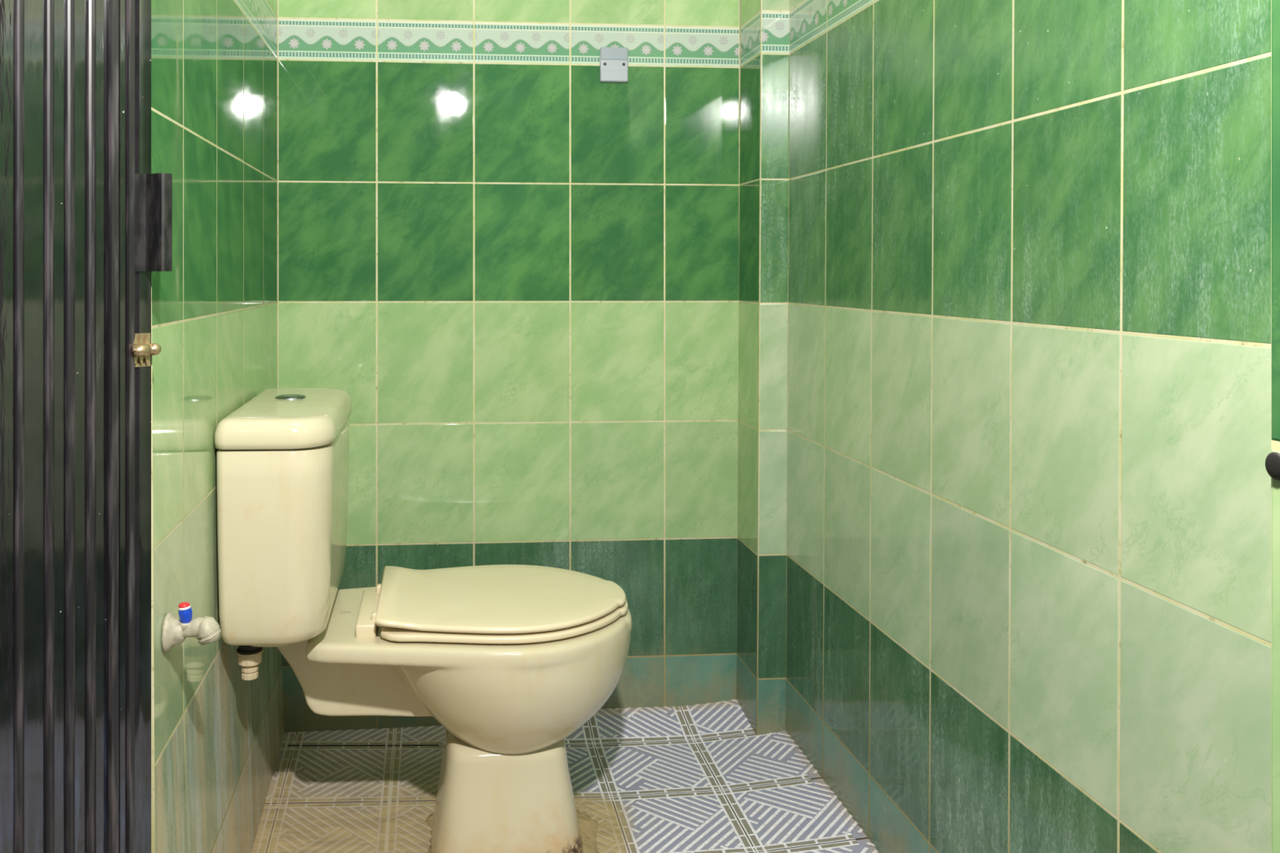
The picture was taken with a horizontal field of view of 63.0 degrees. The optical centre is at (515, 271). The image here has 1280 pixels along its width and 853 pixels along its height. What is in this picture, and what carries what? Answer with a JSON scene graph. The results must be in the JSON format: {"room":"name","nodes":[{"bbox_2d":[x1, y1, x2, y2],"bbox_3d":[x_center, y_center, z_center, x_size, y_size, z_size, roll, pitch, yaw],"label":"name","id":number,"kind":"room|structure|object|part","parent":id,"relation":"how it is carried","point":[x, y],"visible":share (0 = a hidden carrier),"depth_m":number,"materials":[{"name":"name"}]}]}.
{"room":"bathroom","nodes":[
{"label":"bathroom","id":0,"kind":"room"},
{"bbox_2d":[151,0,284,852],"bbox_3d":[-0.471,-0.235,1.631,0.075,2.430,0.993,0,0,-5],"label":"wall","id":1,"kind":"structure","parent":0,"point":[217,735],"depth_m":1.45,"materials":[{"name":"green tile"}]},
{"bbox_2d":[0,0,172,852],"bbox_3d":[-0.454,0.126,1.053,0.042,1.751,0.209,0,0,40],"label":"door","id":2,"kind":"structure","parent":1,"relation":"in","point":[86,222],"depth_m":1.07,"materials":[{"name":"black plastic"}]},
{"bbox_3d":[-0.469,0.126,1.062,0.006,1.751,0.202,0,0,40],"label":"panel","id":3,"kind":"part","parent":2,"relation":"part of","materials":[{"name":"black plastic"}]},
{"bbox_3d":[-0.428,0.126,1.100,0.009,1.751,0.011,0,0,40],"label":"closing post","id":4,"kind":"part","parent":2,"relation":"part of","materials":[{"name":"black metal"}]},
{"bbox_3d":[-0.422,0.126,1.109,0.006,1.751,0.009,0,0,40],"label":"closing post","id":5,"kind":"part","parent":2,"relation":"part of","materials":[{"name":"black plastic"}]},
{"bbox_3d":[-0.415,0.126,1.115,0.009,1.751,0.010,0,0,40],"label":"closing post","id":6,"kind":"part","parent":2,"relation":"part of","materials":[{"name":"black metal"}]},
{"bbox_3d":[-0.392,-0.053,1.120,0.042,0.106,0.016,0,0,10],"label":"pull handle","id":7,"kind":"part","parent":2,"relation":"part of","materials":[{"name":"black plastic"}]},
{"bbox_2d":[161,602,221,652],"bbox_3d":[-0.384,0.423,1.235,0.065,0.057,0.045,0,0,-5],"label":"angle valve","id":8,"kind":"object","parent":1,"relation":"attached to","point":[206,629],"visible":1,"depth_m":1.22,"materials":[{"name":"plastic"}]},
{"bbox_3d":[-0.393,0.410,1.232,0.015,0.022,0.015,0,0,18],"label":"valve handle","id":9,"kind":"part","parent":8,"relation":"part of","materials":[{"name":"blue plastic"}]},
{"bbox_2d":[277,0,739,733],"bbox_3d":[-0.007,-0.235,2.191,0.968,2.431,0.060,0,0,-5],"label":"wall","id":10,"kind":"structure","parent":0,"point":[516,267],"depth_m":2.16,"materials":[{"name":"green tile"}]},
{"bbox_2d":[600,47,628,82],"bbox_3d":[0.208,-0.436,2.173,0.060,0.074,0.008,0,0,-5],"label":"plastic plate","id":11,"kind":"object","parent":10,"relation":"attached to","point":[614,61],"visible":1,"depth_m":2.17,"materials":[{"name":"grey plastic"}]},
{"bbox_3d":[0.208,-0.458,2.170,0.056,0.025,0.002,0,0,-5],"label":"panel","id":12,"kind":"part","parent":11,"relation":"part of","materials":[{"name":"grey plastic"}]},
{"bbox_3d":[0.208,-0.412,2.170,0.056,0.022,0.001,0,0,-5],"label":"panel","id":13,"kind":"part","parent":11,"relation":"part of","materials":[{"name":"grey plastic"}]},
{"bbox_2d":[251,699,879,852],"bbox_3d":[-0.010,0.981,1.389,1.400,0.179,1.925,0,0,-5],"label":"floor","id":14,"kind":"structure","parent":0,"point":[697,778],"depth_m":1.89,"materials":[{"name":"grey tile"}]},
{"bbox_2d":[213,387,631,852],"bbox_3d":[-0.129,0.596,1.727,0.649,0.773,0.442,0,0,-5],"label":"toilet","id":15,"kind":"object","parent":14,"relation":"on","point":[512,661],"visible":1,"depth_m":1.59,"materials":[{"name":"beige ceramic"}]},
{"bbox_2d":[236,645,262,654],"bbox_3d":[-0.403,0.561,1.571,0.044,0.028,0.044,0,0,-5],"label":"washer","id":16,"kind":"object","parent":15,"relation":"in","point":[242,650],"depth_m":1.56,"materials":[{"name":"black rubber"}]},
{"bbox_3d":[-0.368,0.235,1.708,0.171,0.044,0.442,0,0,-5],"label":"cistern lid","id":17,"kind":"part","parent":15,"relation":"part of","materials":[{"name":"beige ceramic"}]},
{"bbox_3d":[-0.107,0.676,1.728,0.604,0.220,0.385,0,0,-5],"label":"bowl","id":18,"kind":"part","parent":15,"relation":"part of","materials":[{"name":"beige ceramic"}]},
{"bbox_3d":[-0.020,0.539,1.735,0.412,0.020,0.344,0,0,-5],"label":"seat lid","id":19,"kind":"part","parent":15,"relation":"part of","materials":[{"name":"beige plastic"}]},
{"bbox_3d":[-0.014,0.558,1.735,0.406,0.011,0.347,0,0,-5],"label":"seat","id":20,"kind":"part","parent":15,"relation":"part of","materials":[{"name":"beige plastic"}]},
{"bbox_2d":[425,808,599,852],"bbox_3d":[-0.002,0.954,1.728,0.312,0.055,0.310,0,0,-5],"label":"bedding","id":21,"kind":"object","parent":14,"relation":"on","point":[588,827],"depth_m":1.73,"materials":[{"name":"beige ceramic"}]},
{"bbox_2d":[736,0,790,735],"bbox_3d":[0.513,-0.235,2.133,0.076,2.430,0.138,0,0,-5],"label":"wall","id":22,"kind":"structure","parent":0,"point":[775,14],"depth_m":2.07,"materials":[{"name":"green tile"}]},
{"bbox_2d":[786,0,1271,852],"bbox_3d":[0.633,-0.235,1.361,0.074,2.430,1.420,0,0,-5],"label":"wall","id":23,"kind":"structure","parent":0,"point":[1028,593],"depth_m":1.22,"materials":[{"name":"green tile"}]},
{"bbox_2d":[1271,0,1279,852],"bbox_3d":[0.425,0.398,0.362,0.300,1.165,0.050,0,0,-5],"label":"doorway","id":24,"kind":"structure","parent":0,"point":[1275,4],"depth_m":0.37,"materials":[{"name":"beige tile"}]},
{"bbox_2d":[1265,452,1279,479],"bbox_3d":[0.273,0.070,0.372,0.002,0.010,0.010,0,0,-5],"label":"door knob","id":25,"kind":"object","parent":24,"relation":"attached to","point":[1272,460],"visible":1,"depth_m":0.37,"materials":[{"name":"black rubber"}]}
]}

